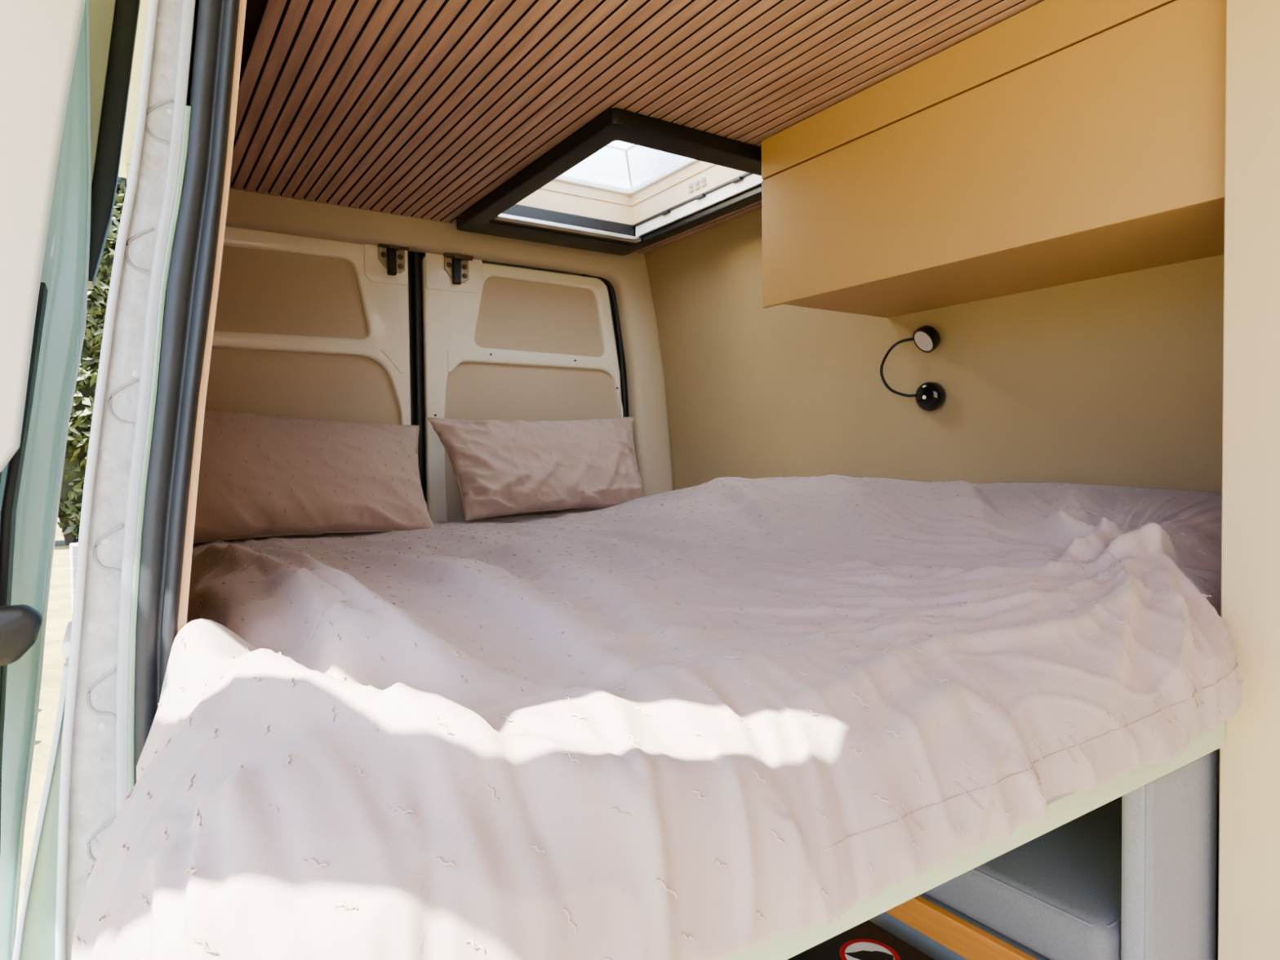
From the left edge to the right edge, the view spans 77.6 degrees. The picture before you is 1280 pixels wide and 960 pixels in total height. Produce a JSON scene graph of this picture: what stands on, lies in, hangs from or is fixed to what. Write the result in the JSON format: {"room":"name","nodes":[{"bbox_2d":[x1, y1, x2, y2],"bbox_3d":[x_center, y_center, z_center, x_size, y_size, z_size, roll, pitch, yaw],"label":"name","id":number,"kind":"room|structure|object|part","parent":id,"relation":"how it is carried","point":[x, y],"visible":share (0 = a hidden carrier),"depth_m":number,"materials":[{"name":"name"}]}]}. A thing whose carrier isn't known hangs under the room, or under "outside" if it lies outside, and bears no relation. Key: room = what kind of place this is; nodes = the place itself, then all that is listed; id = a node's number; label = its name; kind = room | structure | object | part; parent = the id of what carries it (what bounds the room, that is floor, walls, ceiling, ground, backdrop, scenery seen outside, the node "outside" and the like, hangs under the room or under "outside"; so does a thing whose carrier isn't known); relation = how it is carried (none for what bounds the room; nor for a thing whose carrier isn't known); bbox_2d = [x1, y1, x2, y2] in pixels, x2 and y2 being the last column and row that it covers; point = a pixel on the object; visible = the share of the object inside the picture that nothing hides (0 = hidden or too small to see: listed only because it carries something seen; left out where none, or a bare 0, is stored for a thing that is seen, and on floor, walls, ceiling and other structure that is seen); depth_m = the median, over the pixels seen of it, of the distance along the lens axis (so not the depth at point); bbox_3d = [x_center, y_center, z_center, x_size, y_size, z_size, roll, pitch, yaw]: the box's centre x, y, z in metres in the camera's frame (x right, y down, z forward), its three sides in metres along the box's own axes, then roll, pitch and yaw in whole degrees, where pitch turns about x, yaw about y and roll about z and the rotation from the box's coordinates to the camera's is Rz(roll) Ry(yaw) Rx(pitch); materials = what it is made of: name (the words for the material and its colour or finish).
{"room":"vehicle interior","nodes":[
{"label":"vehicle interior","id":0,"kind":"room"},
{"bbox_2d":[12,621,71,959],"bbox_3d":[-0.949,0.061,1.423,0.189,1.720,1.482,-2,2,-34],"label":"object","id":1,"kind":"object","parent":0,"point":[35,936],"visible":0.41,"depth_m":0.79,"materials":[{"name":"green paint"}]},
{"bbox_2d":[118,0,149,177],"bbox_3d":[0.338,-0.828,1.047,1.800,0.030,3.800,-2,2,-34],"label":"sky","id":2,"kind":"structure","parent":0,"point":[131,111],"depth_m":1.67,"materials":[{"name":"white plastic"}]},
{"bbox_2d":[186,0,198,106],"bbox_3d":[-0.865,0.239,1.475,0.135,1.960,1.435,-2,2,-34],"label":"wall","id":3,"kind":"structure","parent":0,"point":[197,1],"depth_m":1.18,"materials":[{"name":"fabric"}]},
{"bbox_2d":[0,0,140,959],"bbox_3d":[-0.803,0.115,0.886,0.486,1.740,0.360,-2,2,-34],"label":"sliding door","id":4,"kind":"structure","parent":3,"relation":"in","point":[66,65],"depth_m":0.95,"materials":[{"name":"metal"}]},
{"bbox_3d":[-0.668,0.164,0.778,0.137,0.075,0.030,-2,2,-34],"label":"door handle","id":5,"kind":"part","parent":4,"relation":"part of","materials":[{"name":"black plastic"}]},
{"bbox_3d":[-0.715,-0.376,0.796,0.342,0.737,0.030,-2,2,-34],"label":"trim","id":6,"kind":"part","parent":4,"relation":"part of","materials":[{"name":"plastic"}]},
{"bbox_3d":[-0.855,0.120,0.900,0.415,1.730,0.040,-2,2,-34],"label":"door panel","id":7,"kind":"part","parent":4,"relation":"part of","materials":[{"name":"green paint"}]},
{"bbox_3d":[-0.729,-0.515,1.103,0.093,0.495,0.060,-2,2,-34],"label":"frame","id":8,"kind":"part","parent":4,"relation":"part of","materials":[{"name":"black plastic"}]},
{"bbox_2d":[54,0,195,959],"bbox_3d":[-0.518,0.128,0.820,0.179,1.710,0.035,-2,2,-34],"label":"door frame","id":9,"kind":"structure","parent":3,"relation":"attached to","point":[97,767],"depth_m":0.80,"materials":[{"name":"white paint"}]},
{"bbox_2d":[134,0,239,785],"bbox_3d":[-0.467,0.082,0.843,0.146,1.600,0.031,-2,2,-34],"label":"seal","id":10,"kind":"object","parent":3,"relation":"attached to","point":[189,285],"visible":0.76,"depth_m":0.82,"materials":[{"name":"rubber"}]},
{"bbox_2d":[177,0,246,634],"bbox_3d":[-0.453,0.101,0.869,0.112,1.660,0.035,-2,2,-34],"label":"trim","id":11,"kind":"structure","parent":3,"relation":"attached to","point":[185,580],"depth_m":0.84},
{"bbox_2d":[721,720,1225,959],"bbox_3d":[-0.056,0.322,1.639,1.700,0.042,1.898,-2,2,-34],"label":"platform","id":12,"kind":"object","parent":3,"relation":"attached to","point":[784,946],"visible":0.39,"depth_m":0.75,"materials":[{"name":"beige wood"}]},
{"bbox_2d":[71,474,1243,959],"bbox_3d":[-0.056,0.159,1.617,1.747,0.309,1.976,-2,2,-34],"label":"duvet","id":13,"kind":"object","parent":12,"relation":"on","point":[718,718],"visible":0.91,"depth_m":0.68,"materials":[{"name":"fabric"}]},
{"bbox_2d":[192,409,434,543],"bbox_3d":[-0.895,-0.026,2.063,0.731,0.355,0.229,-2,2,-34],"label":"pillow","id":14,"kind":"object","parent":13,"relation":"on","point":[260,476],"visible":0.76,"depth_m":2.02,"materials":[{"name":"fabric"}]},
{"bbox_2d":[427,416,644,521],"bbox_3d":[-0.280,-0.049,2.491,0.727,0.322,0.194,-2,2,-34],"label":"pillow","id":15,"kind":"object","parent":13,"relation":"on","point":[504,467],"visible":0.97,"depth_m":2.42,"materials":[{"name":"fabric"}]},
{"bbox_2d":[125,163,617,356],"bbox_3d":[-0.617,0.171,2.579,1.710,2.030,0.025,-2,2,-34],"label":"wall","id":16,"kind":"structure","parent":0,"point":[486,262],"depth_m":2.74,"materials":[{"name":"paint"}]},
{"bbox_2d":[126,164,673,496],"bbox_3d":[-0.587,0.187,2.507,1.680,2.000,0.100,-2,2,-34],"label":"door frame","id":17,"kind":"structure","parent":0,"point":[628,275],"depth_m":2.63,"materials":[{"name":"fabric"}]},
{"bbox_2d":[204,226,411,425],"bbox_3d":[-0.992,0.096,2.247,0.713,1.606,0.063,-2,2,-34],"label":"door","id":18,"kind":"structure","parent":17,"relation":"in","point":[305,327],"depth_m":2.29,"materials":[{"name":"paint"}]},
{"bbox_3d":[-1.034,-0.525,2.234,0.539,0.242,0.012,-2,2,-34],"label":"window panel","id":19,"kind":"part","parent":18,"relation":"part of","materials":[{"name":"fabric"}]},
{"bbox_3d":[-1.006,0.231,2.268,0.676,1.198,0.012,-2,2,-34],"label":"panel","id":20,"kind":"part","parent":18,"relation":"part of","materials":[{"name":"fabric"}]},
{"bbox_3d":[-0.745,-0.662,2.387,0.078,0.078,0.006,-2,2,-34],"label":"latch plate","id":21,"kind":"part","parent":18,"relation":"part of","materials":[{"name":"metal"}]},
{"bbox_3d":[-0.742,-0.654,2.380,0.026,0.083,0.017,-2,2,-34],"label":"latch lever","id":22,"kind":"part","parent":18,"relation":"part of","materials":[{"name":"black plastic"}]},
{"bbox_2d":[407,250,426,502],"bbox_3d":[-0.694,0.074,2.482,0.100,1.630,0.039,-2,2,-34],"label":"seal","id":23,"kind":"object","parent":17,"relation":"attached to","point":[415,259],"depth_m":2.46,"materials":[{"name":"black plastic"}]},
{"bbox_2d":[421,252,622,521],"bbox_3d":[-0.350,0.079,2.672,0.733,1.601,0.063,-2,2,-34],"label":"door","id":24,"kind":"structure","parent":17,"relation":"in","point":[500,342],"depth_m":2.62,"materials":[{"name":"paint"}]},
{"bbox_3d":[-0.576,-0.662,2.499,0.078,0.078,0.006,-2,2,-34],"label":"latch plate","id":25,"kind":"part","parent":24,"relation":"part of","materials":[{"name":"metal"}]},
{"bbox_3d":[-0.574,-0.654,2.492,0.026,0.083,0.017,-2,2,-34],"label":"latch lever","id":26,"kind":"part","parent":24,"relation":"part of","materials":[{"name":"black plastic"}]},
{"bbox_3d":[-0.343,0.211,2.707,0.683,1.198,0.012,-2,2,-34],"label":"panel","id":27,"kind":"part","parent":24,"relation":"part of","materials":[{"name":"fabric"}]},
{"bbox_3d":[-0.337,-0.547,2.696,0.501,0.244,0.012,-2,2,-34],"label":"window panel","id":28,"kind":"part","parent":24,"relation":"part of","materials":[{"name":"fabric"}]},
{"bbox_2d":[580,274,628,417],"bbox_3d":[-0.107,0.017,2.852,0.212,1.510,0.026,-2,2,-34],"label":"seal","id":29,"kind":"object","parent":24,"relation":"attached to","point":[621,361],"visible":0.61,"depth_m":2.86,"materials":[{"name":"black plastic"}]},
{"bbox_2d":[229,0,1044,253],"bbox_3d":[0.385,-0.763,0.960,1.580,0.019,3.600,-2,2,-34],"label":"ceiling","id":30,"kind":"structure","parent":0,"point":[424,109],"depth_m":1.50,"materials":[{"name":"brown wood"}]},
{"bbox_2d":[456,107,763,255],"bbox_3d":[-0.056,-0.877,2.165,0.600,0.263,0.900,-2,2,-34],"label":"roof hatch","id":31,"kind":"object","parent":30,"relation":"attached to","point":[626,182],"visible":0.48,"depth_m":2.35,"materials":[{"name":"black plastic"}]},
{"bbox_3d":[-0.207,-0.759,2.406,0.490,0.012,0.028,-2,2,-34],"label":"blind rail","id":32,"kind":"part","parent":31,"relation":"part of","materials":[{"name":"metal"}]},
{"bbox_3d":[-0.039,-0.961,2.144,0.500,0.095,0.700,-2,2,-34],"label":"dome glass","id":33,"kind":"part","parent":31,"relation":"part of","materials":[{"name":"plastic"}]},
{"bbox_3d":[-0.039,-0.906,2.146,0.550,0.018,0.750,-2,2,-34],"label":"dome frame","id":34,"kind":"part","parent":31,"relation":"part of","materials":[{"name":"white plastic"}]},
{"bbox_3d":[0.153,-0.804,2.281,0.013,0.012,0.660,-2,2,-34],"label":"screen rail","id":35,"kind":"part","parent":31,"relation":"part of","materials":[{"name":"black plastic"}]},
{"bbox_2d":[644,207,1224,824],"bbox_3d":[1.061,0.188,1.451,0.198,2.020,3.640,-2,2,-34],"label":"wall","id":36,"kind":"structure","parent":0,"point":[1117,380],"depth_m":1.92,"materials":[{"name":"paint"}]},
{"bbox_2d":[880,324,946,411],"bbox_3d":[0.679,-0.271,1.969,0.089,0.205,0.162,-2,2,-34],"label":"reading lamp","id":37,"kind":"object","parent":36,"relation":"attached to","point":[931,396],"visible":1,"depth_m":1.93,"materials":[{"name":"black plastic"}]},
{"bbox_2d":[761,0,1226,317],"bbox_3d":[1.079,-0.569,0.987,0.418,0.378,2.272,-2,2,-34],"label":"upper cabinet","id":38,"kind":"object","parent":36,"relation":"attached to","point":[1058,142],"visible":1,"depth_m":1.35,"materials":[{"name":"laminate"}]},
{"bbox_3d":[0.341,1.241,1.091,1.810,0.050,3.800,-2,2,-34],"label":"floor","id":39,"kind":"structure","parent":0,"visible":0},
{"bbox_2d":[786,920,934,959],"bbox_3d":[0.349,0.816,1.067,0.289,0.202,0.375,-2,2,-34],"label":"equipment box","id":40,"kind":"object","parent":39,"relation":"on","point":[866,940],"visible":0.91,"depth_m":1.21,"materials":[{"name":"black plastic"}]},
{"bbox_2d":[868,893,1218,959],"bbox_3d":[0.399,0.914,1.906,0.676,0.558,1.694,-2,2,-34],"label":"bench","id":41,"kind":"object","parent":39,"relation":"on","point":[937,930],"visible":0.02,"depth_m":1.20,"materials":[{"name":"brown wood"}]},
{"bbox_3d":[0.121,0.667,1.717,0.016,0.048,1.694,-2,2,-34],"label":"rail","id":42,"kind":"part","parent":41,"relation":"part of","materials":[{"name":"brown wood"}]},
{"bbox_2d":[924,795,1219,959],"bbox_3d":[0.344,0.594,1.804,0.465,0.086,1.594,-2,2,-34],"label":"seat cushion","id":43,"kind":"object","parent":41,"relation":"on","point":[1057,894],"visible":0.12,"depth_m":1.14,"materials":[{"name":"grey fabric"}]},
{"bbox_2d":[1120,749,1217,959],"bbox_3d":[0.709,0.786,1.067,0.204,0.853,0.037,-2,2,-34],"label":"cushion","id":44,"kind":"object","parent":39,"relation":"on","point":[1169,823],"visible":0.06,"depth_m":1.02,"materials":[{"name":"grey fabric"}]},
{"bbox_2d":[1217,0,1279,959],"bbox_3d":[1.288,0.235,0.589,0.355,1.968,1.350,-2,2,-34],"label":"partition panel","id":45,"kind":"object","parent":39,"relation":"on","point":[1249,922],"visible":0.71,"depth_m":1.02,"materials":[{"name":"laminate"}]},
{"label":"outside","id":46,"kind":"structure","parent":0,"visible":0},
{"bbox_2d":[17,517,78,923],"bbox_3d":[-5.505,1.582,8.382,120.000,0.100,120.000,-2,2,-34],"label":"ground","id":47,"kind":"structure","parent":46,"point":[60,603],"depth_m":6.47,"materials":[{"name":"beige concrete"}]},
{"bbox_2d":[69,542,78,614],"bbox_3d":[-6.223,1.148,9.157,0.520,0.880,0.200,-2,2,-34],"label":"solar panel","id":48,"kind":"object","parent":47,"relation":"on","point":[73,547],"visible":0.19,"depth_m":8.98,"materials":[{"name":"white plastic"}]},
{"bbox_2d":[57,177,126,545],"bbox_3d":[-12.519,-3.452,17.558,6.670,11.574,3.664,-2,2,-29],"label":"bush","id":49,"kind":"object","parent":47,"relation":"on","point":[82,411],"visible":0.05,"depth_m":16.70,"materials":[{"name":"green plant"}]}
]}

